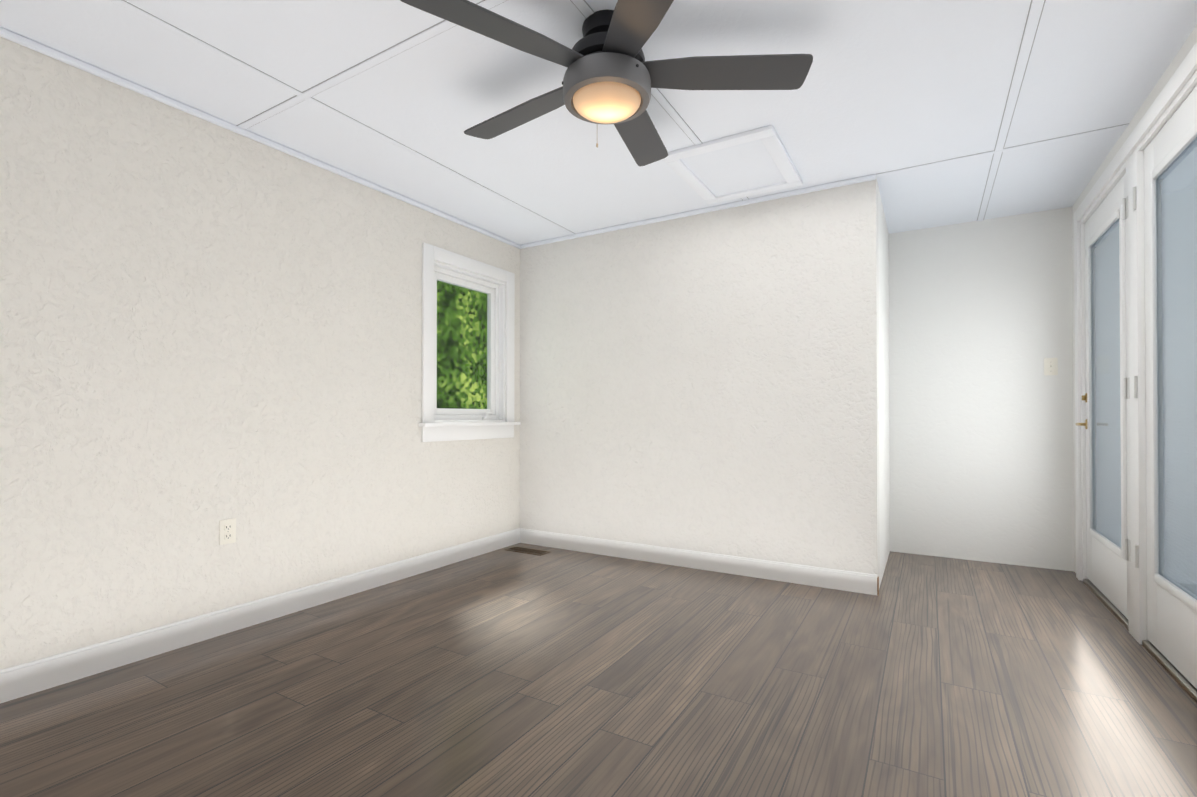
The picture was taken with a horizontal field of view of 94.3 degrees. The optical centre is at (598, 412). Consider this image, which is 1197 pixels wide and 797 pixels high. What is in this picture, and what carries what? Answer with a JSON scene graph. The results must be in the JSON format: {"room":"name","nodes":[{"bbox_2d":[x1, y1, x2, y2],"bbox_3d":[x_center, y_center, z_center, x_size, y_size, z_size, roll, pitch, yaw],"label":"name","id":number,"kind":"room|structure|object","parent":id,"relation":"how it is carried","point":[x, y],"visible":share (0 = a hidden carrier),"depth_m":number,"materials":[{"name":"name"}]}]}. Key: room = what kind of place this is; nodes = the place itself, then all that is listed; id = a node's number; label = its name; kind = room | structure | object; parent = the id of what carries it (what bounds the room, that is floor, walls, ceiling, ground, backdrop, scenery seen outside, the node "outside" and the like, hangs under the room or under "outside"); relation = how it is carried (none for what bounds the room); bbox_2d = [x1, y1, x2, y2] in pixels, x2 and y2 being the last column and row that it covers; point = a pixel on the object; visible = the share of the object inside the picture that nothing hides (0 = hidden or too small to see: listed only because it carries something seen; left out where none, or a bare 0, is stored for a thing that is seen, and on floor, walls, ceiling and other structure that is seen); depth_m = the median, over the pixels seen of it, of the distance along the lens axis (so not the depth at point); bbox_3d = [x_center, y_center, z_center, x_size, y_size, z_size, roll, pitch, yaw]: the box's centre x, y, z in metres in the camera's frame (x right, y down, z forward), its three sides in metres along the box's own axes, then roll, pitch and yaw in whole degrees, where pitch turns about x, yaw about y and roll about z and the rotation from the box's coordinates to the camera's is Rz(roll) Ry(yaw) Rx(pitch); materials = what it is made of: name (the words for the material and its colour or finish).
{"room":"empty living room","nodes":[
{"label":"empty living room","id":0,"kind":"room"},
{"bbox_2d":[0,37,519,669],"bbox_3d":[-2.078,-0.166,2.232,0.160,2.400,5.690,0,0,31],"label":"wall","id":1,"kind":"structure","parent":0,"point":[206,327],"depth_m":2.50,"materials":[{"name":"paint"}]},
{"bbox_2d":[219,518,235,544],"bbox_3d":[-1.748,0.561,2.619,0.009,0.116,0.072,0,0,31],"label":"duplex electrical outlet","id":2,"kind":"object","parent":1,"relation":"attached to","point":[227,531],"visible":1,"depth_m":2.61,"materials":[{"name":"white plastic"}]},
{"bbox_2d":[0,528,519,702],"bbox_3d":[-2.003,0.976,2.180,0.016,0.115,5.370,0,0,31],"label":"baseboard","id":3,"kind":"structure","parent":1,"relation":"attached to","point":[24,679],"depth_m":2.55,"materials":[{"name":"white wood"}]},
{"bbox_2d":[0,27,519,248],"bbox_3d":[-1.996,-1.353,2.192,0.030,0.028,5.370,0,0,31],"label":"trim","id":4,"kind":"structure","parent":1,"relation":"attached to","point":[57,55],"depth_m":2.54,"materials":[{"name":"paint"}]},
{"bbox_2d":[418,242,520,441],"bbox_3d":[-0.942,-0.457,4.040,0.180,1.305,0.975,0,0,31],"label":"casement window","id":5,"kind":"structure","parent":1,"relation":"in","point":[494,419],"depth_m":4.07,"materials":[{"name":"white wood"}]},
{"bbox_2d":[0,543,1196,796],"bbox_3d":[-0.130,1.091,1.758,4.085,0.120,6.980,0,0,31],"label":"floor","id":6,"kind":"structure","parent":0,"point":[552,673],"depth_m":2.01,"materials":[{"name":"laminate"}]},
{"bbox_2d":[504,546,550,555],"bbox_3d":[-0.538,1.045,4.200,0.340,0.004,0.130,0,0,31],"label":"floor vent","id":7,"kind":"object","parent":6,"relation":"in","point":[528,550],"visible":1,"depth_m":4.20,"materials":[{"name":"brown metal"}]},
{"bbox_2d":[0,0,1196,244],"bbox_3d":[-0.130,-1.429,1.775,4.085,0.120,6.980,0,0,31],"label":"ceiling","id":8,"kind":"structure","parent":0,"point":[892,84],"depth_m":2.36,"materials":[{"name":"paint"}]},
{"bbox_2d":[400,0,812,165],"bbox_3d":[0.011,-1.187,2.002,1.351,0.361,1.367,0,0,31],"label":"ceiling fan","id":9,"kind":"object","parent":8,"relation":"hanging from","point":[612,76],"visible":1,"depth_m":1.90,"materials":[{"name":"grey metal"}]},
{"bbox_2d":[110,0,1128,234],"bbox_3d":[-0.130,-1.367,1.775,3.665,0.004,6.560,0,0,31],"label":"ceiling trim","id":10,"kind":"structure","parent":8,"relation":"attached to","point":[585,9],"depth_m":2.37,"materials":[{"name":"paint"}]},
{"bbox_2d":[662,125,802,203],"bbox_3d":[0.765,-1.351,3.101,0.580,0.020,0.755,0,0,31],"label":"ceiling hatch","id":11,"kind":"object","parent":8,"relation":"attached to","point":[748,163],"visible":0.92,"depth_m":3.04,"materials":[{"name":"white paint"}]},
{"bbox_2d":[520,177,879,587],"bbox_3d":[0.519,-0.155,3.905,2.596,2.400,0.160,0,0,31],"label":"wall","id":12,"kind":"structure","parent":0,"point":[708,382],"depth_m":3.67,"materials":[{"name":"paint"}]},
{"bbox_2d":[520,174,875,248],"bbox_3d":[0.482,-1.342,3.826,2.563,0.028,0.028,0,0,31],"label":"trim","id":13,"kind":"structure","parent":12,"relation":"attached to","point":[870,177],"depth_m":3.65,"materials":[{"name":"paint"}]},
{"bbox_2d":[520,528,878,595],"bbox_3d":[0.494,0.987,3.823,2.569,0.115,0.034,0,0,31],"label":"baseboard","id":14,"kind":"structure","parent":12,"relation":"attached to","point":[851,581],"depth_m":3.64,"materials":[{"name":"white wood"}]},
{"bbox_2d":[878,186,889,583],"bbox_3d":[1.867,-0.156,3.796,0.160,2.400,1.030,0,0,31],"label":"wall","id":15,"kind":"structure","parent":0,"point":[884,441],"depth_m":3.68,"materials":[{"name":"white paint"}]},
{"bbox_2d":[889,207,1073,570],"bbox_3d":[2.701,-0.154,3.993,1.392,2.400,0.160,0,0,31],"label":"wall","id":16,"kind":"structure","parent":0,"point":[981,409],"depth_m":3.90,"materials":[{"name":"white paint"}]},
{"bbox_2d":[1044,358,1057,374],"bbox_3d":[3.017,-0.306,3.702,0.072,0.116,0.019,0,0,31],"label":"toggle light switch","id":17,"kind":"object","parent":16,"relation":"attached to","point":[1050,366],"visible":1,"depth_m":3.70,"materials":[{"name":"white plastic"}]},
{"bbox_2d":[1072,25,1196,572],"bbox_3d":[1.514,-0.176,0.790,0.160,2.400,6.560,0,0,31],"label":"wall","id":18,"kind":"structure","parent":0,"point":[1179,58],"depth_m":2.78,"materials":[{"name":"white paint"}]},
{"bbox_2d":[1074,42,1196,701],"bbox_3d":[2.516,-0.119,2.521,0.206,2.310,2.230,0,0,31],"label":"french door","id":19,"kind":"structure","parent":18,"relation":"attached to","point":[1135,254],"depth_m":2.47,"materials":[{"name":"white wood"}]},
{"label":"outside","id":20,"kind":"structure","parent":0,"visible":0},
{"bbox_2d":[437,280,486,408],"bbox_3d":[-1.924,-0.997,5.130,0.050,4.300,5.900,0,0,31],"label":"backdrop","id":21,"kind":"structure","parent":20,"point":[457,367],"depth_m":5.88,"materials":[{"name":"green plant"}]}
]}

